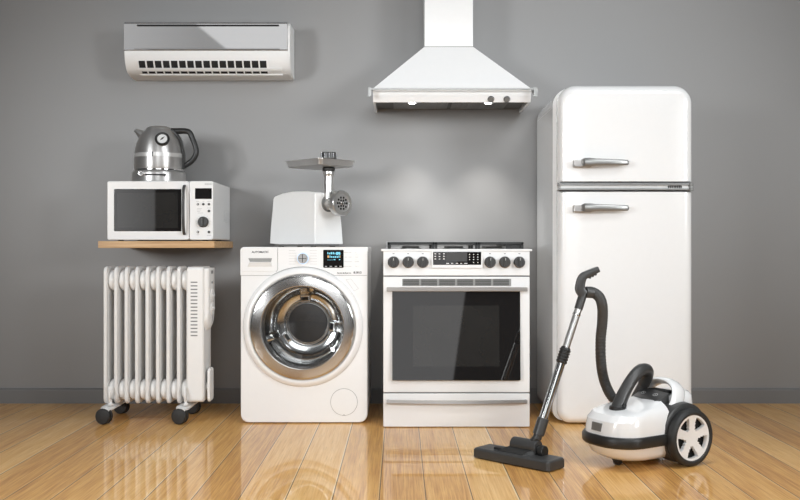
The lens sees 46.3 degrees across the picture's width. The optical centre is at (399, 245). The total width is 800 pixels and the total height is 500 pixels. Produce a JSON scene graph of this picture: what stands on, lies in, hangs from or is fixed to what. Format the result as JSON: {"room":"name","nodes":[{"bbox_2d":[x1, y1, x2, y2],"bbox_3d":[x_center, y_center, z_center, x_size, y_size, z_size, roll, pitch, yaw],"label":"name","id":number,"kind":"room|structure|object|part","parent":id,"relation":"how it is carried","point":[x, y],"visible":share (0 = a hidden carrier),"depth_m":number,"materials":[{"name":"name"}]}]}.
{"room":"kitchen","nodes":[
{"label":"kitchen","id":0,"kind":"room"},
{"bbox_2d":[0,0,799,387],"bbox_3d":[0.000,-0.585,5.060,8.400,2.950,0.120,0,0,0],"label":"wall","id":1,"kind":"structure","parent":0,"point":[71,109],"depth_m":5.00,"materials":[{"name":"grey paint"}]},
{"bbox_2d":[98,241,232,247],"bbox_3d":[-1.173,-0.007,4.750,0.560,0.034,0.500,0,0,0],"label":"wall shelf","id":2,"kind":"object","parent":1,"relation":"attached to","point":[101,244],"visible":1,"depth_m":4.50,"materials":[{"name":"brown wood"}]},
{"bbox_2d":[107,181,229,240],"bbox_3d":[-1.162,-0.170,4.737,0.514,0.291,0.483,0,0,0],"label":"microwave oven","id":3,"kind":"object","parent":2,"relation":"on","point":[136,210],"visible":0.95,"depth_m":4.53,"materials":[{"name":"white metal"}]},
{"bbox_3d":[-1.221,-0.172,4.541,0.396,0.286,0.022,0,0,0],"label":"door","id":4,"kind":"part","parent":3,"relation":"part of","materials":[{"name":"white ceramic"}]},
{"bbox_2d":[132,170,185,180],"bbox_3d":[-1.212,-0.345,4.698,0.263,0.059,0.267,0,0,0],"label":"base","id":5,"kind":"object","parent":3,"relation":"on","point":[137,175],"visible":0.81,"depth_m":4.58,"materials":[{"name":"metal"}]},
{"bbox_2d":[134,126,198,171],"bbox_3d":[-1.194,-0.489,4.688,0.288,0.228,0.245,0,0,36],"label":"electric kettle","id":6,"kind":"object","parent":5,"relation":"on","point":[157,147],"visible":0.89,"depth_m":4.62,"materials":[{"name":"metal"}]},
{"bbox_3d":[-1.287,-0.549,4.707,0.085,0.082,0.074,0,0,27],"label":"spout","id":7,"kind":"part","parent":6,"relation":"part of","materials":[{"name":"metal"}]},
{"bbox_3d":[-1.212,-0.593,4.700,0.131,0.021,0.131,0,0,0],"label":"lid","id":8,"kind":"part","parent":6,"relation":"part of","materials":[{"name":"metal"}]},
{"bbox_3d":[-1.081,-0.490,4.700,0.141,0.205,0.031,0,0,0],"label":"handle","id":9,"kind":"part","parent":6,"relation":"part of","materials":[{"name":"black plastic"}]},
{"bbox_3d":[-1.044,-0.175,4.516,0.013,0.246,0.041,0,0,0],"label":"handle","id":10,"kind":"part","parent":3,"relation":"part of","materials":[{"name":"grey plastic"}]},
{"bbox_3d":[-0.964,-0.172,4.541,0.115,0.286,0.022,0,0,0],"label":"control panel","id":11,"kind":"part","parent":3,"relation":"part of","materials":[{"name":"white plastic"}]},
{"bbox_3d":[-0.954,-0.116,4.519,0.053,0.053,0.021,0,0,0],"label":"knob","id":12,"kind":"part","parent":3,"relation":"part of","materials":[{"name":"grey plastic"}]},
{"bbox_3d":[-1.162,-0.172,4.765,0.513,0.285,0.426,0,0,0],"label":"casing","id":13,"kind":"part","parent":3,"relation":"part of","materials":[{"name":"white ceramic"}]},
{"bbox_2d":[124,22,293,80],"bbox_3d":[-0.991,-1.020,4.899,0.852,0.272,0.200,0,0,0],"label":"air conditioner","id":14,"kind":"object","parent":1,"relation":"attached to","point":[153,51],"visible":1,"depth_m":4.80,"materials":[{"name":"white plastic"}]},
{"bbox_3d":[-0.998,-1.081,4.817,0.839,0.152,0.035,0,0,0],"label":"panel","id":15,"kind":"part","parent":14,"relation":"part of","materials":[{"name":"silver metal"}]},
{"bbox_2d":[136,60,282,74],"bbox_3d":[-0.984,-0.925,4.842,0.751,0.067,0.072,0,0,0],"label":"air vent","id":16,"kind":"object","parent":14,"relation":"attached to","point":[143,67],"depth_m":4.82,"materials":[{"name":"white plastic"}]},
{"bbox_2d":[0,388,799,403],"bbox_3d":[0.000,0.800,4.993,8.400,0.080,0.014,0,0,0],"label":"baseboard","id":17,"kind":"structure","parent":1,"relation":"attached to","point":[7,395],"depth_m":4.99,"materials":[{"name":"grey paint"}]},
{"bbox_2d":[368,0,536,112],"bbox_3d":[0.257,-1.311,4.784,0.827,1.199,0.430,0,0,0],"label":"range hood","id":18,"kind":"object","parent":1,"relation":"attached to","point":[448,72],"visible":1,"depth_m":4.67,"materials":[{"name":"white metal"}]},
{"bbox_3d":[-0.127,-0.745,4.821,0.012,0.066,0.358,0,0,0],"label":"panel","id":19,"kind":"part","parent":18,"relation":"part of","materials":[{"name":"white metal"}]},
{"bbox_3d":[0.257,-0.769,4.575,0.824,0.009,0.008,0,0,0],"label":"rail","id":20,"kind":"part","parent":18,"relation":"part of","materials":[{"name":"metal"}]},
{"bbox_3d":[0.641,-0.745,4.821,0.012,0.066,0.358,0,0,0],"label":"panel","id":21,"kind":"part","parent":18,"relation":"part of","materials":[{"name":"white metal"}]},
{"bbox_2d":[0,404,799,499],"bbox_3d":[0.000,0.865,2.700,8.400,0.050,4.600,0,0,0],"label":"floor","id":22,"kind":"structure","parent":0,"point":[48,451],"depth_m":3.66,"materials":[{"name":"brown wood"}]},
{"bbox_2d":[95,266,214,424],"bbox_3d":[-1.169,0.469,4.550,0.533,0.742,0.333,0,0,0],"label":"radiator","id":23,"kind":"object","parent":22,"relation":"on","point":[158,321],"visible":1,"depth_m":4.48,"materials":[{"name":"metal"}]},
{"bbox_3d":[-0.927,0.260,4.550,0.028,0.309,0.156,0,0,0],"label":"control panel","id":24,"kind":"part","parent":23,"relation":"part of","materials":[{"name":"plastic"}]},
{"bbox_3d":[-0.908,0.303,4.540,0.011,0.062,0.062,0,0,0],"label":"knob","id":25,"kind":"part","parent":23,"relation":"part of","materials":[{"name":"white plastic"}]},
{"bbox_3d":[-0.908,0.238,4.540,0.011,0.062,0.062,0,0,0],"label":"knob","id":26,"kind":"part","parent":23,"relation":"part of","materials":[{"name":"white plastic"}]},
{"bbox_2d":[240,247,370,421],"bbox_3d":[-0.454,0.422,4.679,0.603,0.835,0.582,0,0,0],"label":"washing machine","id":27,"kind":"object","parent":22,"relation":"on","point":[306,311],"visible":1,"depth_m":4.42,"materials":[{"name":"white metal"}]},
{"bbox_3d":[-0.663,0.064,4.421,0.168,0.113,0.004,0,0,0],"label":"detergent drawer","id":28,"kind":"part","parent":27,"relation":"part of","materials":[{"name":"white plastic"}]},
{"bbox_3d":[-0.663,0.086,4.415,0.116,0.022,0.008,0,0,0],"label":"handle","id":29,"kind":"part","parent":27,"relation":"part of","materials":[{"name":"white plastic"}]},
{"bbox_3d":[-0.459,0.383,4.421,0.501,0.501,0.068,0,0,0],"label":"door","id":30,"kind":"part","parent":27,"relation":"part of","materials":[{"name":"metal"}]},
{"bbox_2d":[270,152,354,246],"bbox_3d":[-0.436,-0.226,4.647,0.238,0.462,0.472,0,0,-44],"label":"grinder","id":31,"kind":"object","parent":27,"relation":"on","point":[299,218],"visible":1,"depth_m":4.55,"materials":[{"name":"white plastic"}]},
{"bbox_3d":[-0.468,-0.005,4.680,0.152,0.010,0.320,0,0,-44],"label":"plate","id":32,"kind":"part","parent":31,"relation":"part of","materials":[{"name":"white plastic"}]},
{"bbox_2d":[285,158,354,169],"bbox_3d":[-0.393,-0.400,4.602,0.238,0.036,0.286,0,0,-44],"label":"tray","id":33,"kind":"object","parent":31,"relation":"on","point":[314,163],"depth_m":4.52,"materials":[{"name":"metal"}]},
{"bbox_3d":[-0.278,-0.205,4.483,0.090,0.090,0.004,0,0,-44],"label":"grinding plate","id":34,"kind":"part","parent":31,"relation":"part of","materials":[{"name":"metal"}]},
{"bbox_2d":[381,242,531,426],"bbox_3d":[0.264,0.408,4.623,0.704,0.863,0.693,0,0,0],"label":"stove","id":35,"kind":"object","parent":22,"relation":"on","point":[456,315],"visible":1,"depth_m":4.33,"materials":[{"name":"white metal"}]},
{"bbox_3d":[-0.030,0.075,4.314,0.051,0.051,0.026,0,0,0],"label":"knob","id":36,"kind":"part","parent":35,"relation":"part of","materials":[{"name":"grey plastic"}]},
{"bbox_3d":[0.038,0.075,4.314,0.051,0.051,0.026,0,0,0],"label":"knob","id":37,"kind":"part","parent":35,"relation":"part of","materials":[{"name":"grey plastic"}]},
{"bbox_3d":[0.105,0.075,4.314,0.051,0.051,0.026,0,0,0],"label":"knob","id":38,"kind":"part","parent":35,"relation":"part of","materials":[{"name":"grey plastic"}]},
{"bbox_3d":[0.272,-0.005,4.947,0.690,0.037,0.038,0,0,0],"label":"trim","id":39,"kind":"part","parent":35,"relation":"part of","materials":[{"name":"metal"}]},
{"bbox_3d":[0.262,0.410,4.342,0.678,0.534,0.030,0,0,0],"label":"oven door","id":40,"kind":"part","parent":35,"relation":"part of","materials":[{"name":"white ceramic"}]},
{"bbox_3d":[0.262,0.760,4.342,0.678,0.154,0.030,0,0,0],"label":"drawer","id":41,"kind":"part","parent":35,"relation":"part of","materials":[{"name":"white metal"}]},
{"bbox_2d":[381,249,531,250],"bbox_3d":[0.262,0.019,4.646,0.699,0.010,0.649,0,0,0],"label":"cooktop","id":42,"kind":"object","parent":35,"relation":"in","point":[381,249],"depth_m":4.32,"materials":[{"name":"white metal"}]},
{"bbox_3d":[0.262,0.079,4.343,0.678,0.116,0.031,0,0,0],"label":"control panel","id":43,"kind":"part","parent":35,"relation":"part of","materials":[{"name":"white metal"}]},
{"bbox_3d":[0.262,0.717,4.303,0.647,0.018,0.052,0,0,0],"label":"handle","id":44,"kind":"part","parent":35,"relation":"part of","materials":[{"name":"metal"}]},
{"bbox_3d":[0.262,0.198,4.304,0.645,0.020,0.050,0,0,0],"label":"handle","id":45,"kind":"part","parent":35,"relation":"part of","materials":[{"name":"metal"}]},
{"bbox_3d":[0.416,0.075,4.314,0.051,0.051,0.026,0,0,0],"label":"knob","id":46,"kind":"part","parent":35,"relation":"part of","materials":[{"name":"grey plastic"}]},
{"bbox_3d":[0.485,0.075,4.314,0.051,0.051,0.026,0,0,0],"label":"knob","id":47,"kind":"part","parent":35,"relation":"part of","materials":[{"name":"grey plastic"}]},
{"bbox_3d":[0.553,0.075,4.314,0.051,0.051,0.026,0,0,0],"label":"knob","id":48,"kind":"part","parent":35,"relation":"part of","materials":[{"name":"grey plastic"}]},
{"bbox_2d":[474,267,712,471],"bbox_3d":[0.752,0.460,3.644,0.875,0.759,0.432,0,0,-12],"label":"vacuum cleaner","id":49,"kind":"object","parent":22,"relation":"on","point":[653,422],"visible":1,"depth_m":3.58,"materials":[{"name":"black plastic"}]},
{"bbox_3d":[0.446,0.788,3.608,0.153,0.024,0.044,0,0,44],"label":"plate","id":50,"kind":"part","parent":49,"relation":"part of","materials":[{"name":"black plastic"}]},
{"bbox_3d":[0.974,0.599,3.666,0.074,0.067,0.144,0,0,-30],"label":"control panel","id":51,"kind":"part","parent":49,"relation":"part of","materials":[{"name":"grey plastic"}]},
{"bbox_3d":[1.036,0.573,3.702,0.114,0.106,0.212,0,0,-30],"label":"carry handle","id":52,"kind":"part","parent":49,"relation":"part of","materials":[{"name":"white plastic"}]},
{"bbox_2d":[537,86,693,422],"bbox_3d":[1.054,0.042,4.640,0.655,1.595,0.660,0,0,0],"label":"refrigerator","id":53,"kind":"object","parent":22,"relation":"on","point":[614,185],"visible":0.86,"depth_m":4.37,"materials":[{"name":"white metal"},{"name":"chrome metal"}]},
{"bbox_3d":[0.849,-0.174,4.354,0.082,0.033,0.033,0,0,0],"label":"handle mount","id":54,"kind":"part","parent":53,"relation":"part of","materials":[{"name":"metal"}]},
{"bbox_3d":[0.849,-0.384,4.354,0.082,0.033,0.033,0,0,0],"label":"handle mount","id":55,"kind":"part","parent":53,"relation":"part of","materials":[{"name":"metal"}]},
{"bbox_3d":[0.949,-0.177,4.324,0.221,0.040,0.042,0,0,6],"label":"handle lever","id":56,"kind":"part","parent":53,"relation":"part of","materials":[{"name":"metal"}]},
{"bbox_3d":[0.949,-0.388,4.324,0.221,0.040,0.042,0,0,6],"label":"handle lever","id":57,"kind":"part","parent":53,"relation":"part of","materials":[{"name":"metal"}]},
{"bbox_3d":[1.059,0.287,4.404,0.632,1.094,0.072,0,0,0],"label":"fridge door","id":58,"kind":"part","parent":53,"relation":"part of","materials":[{"name":"metal"}]},
{"bbox_3d":[1.059,-0.525,4.404,0.632,0.462,0.072,0,0,0],"label":"freezer door","id":59,"kind":"part","parent":53,"relation":"part of","materials":[{"name":"metal"}]}
]}

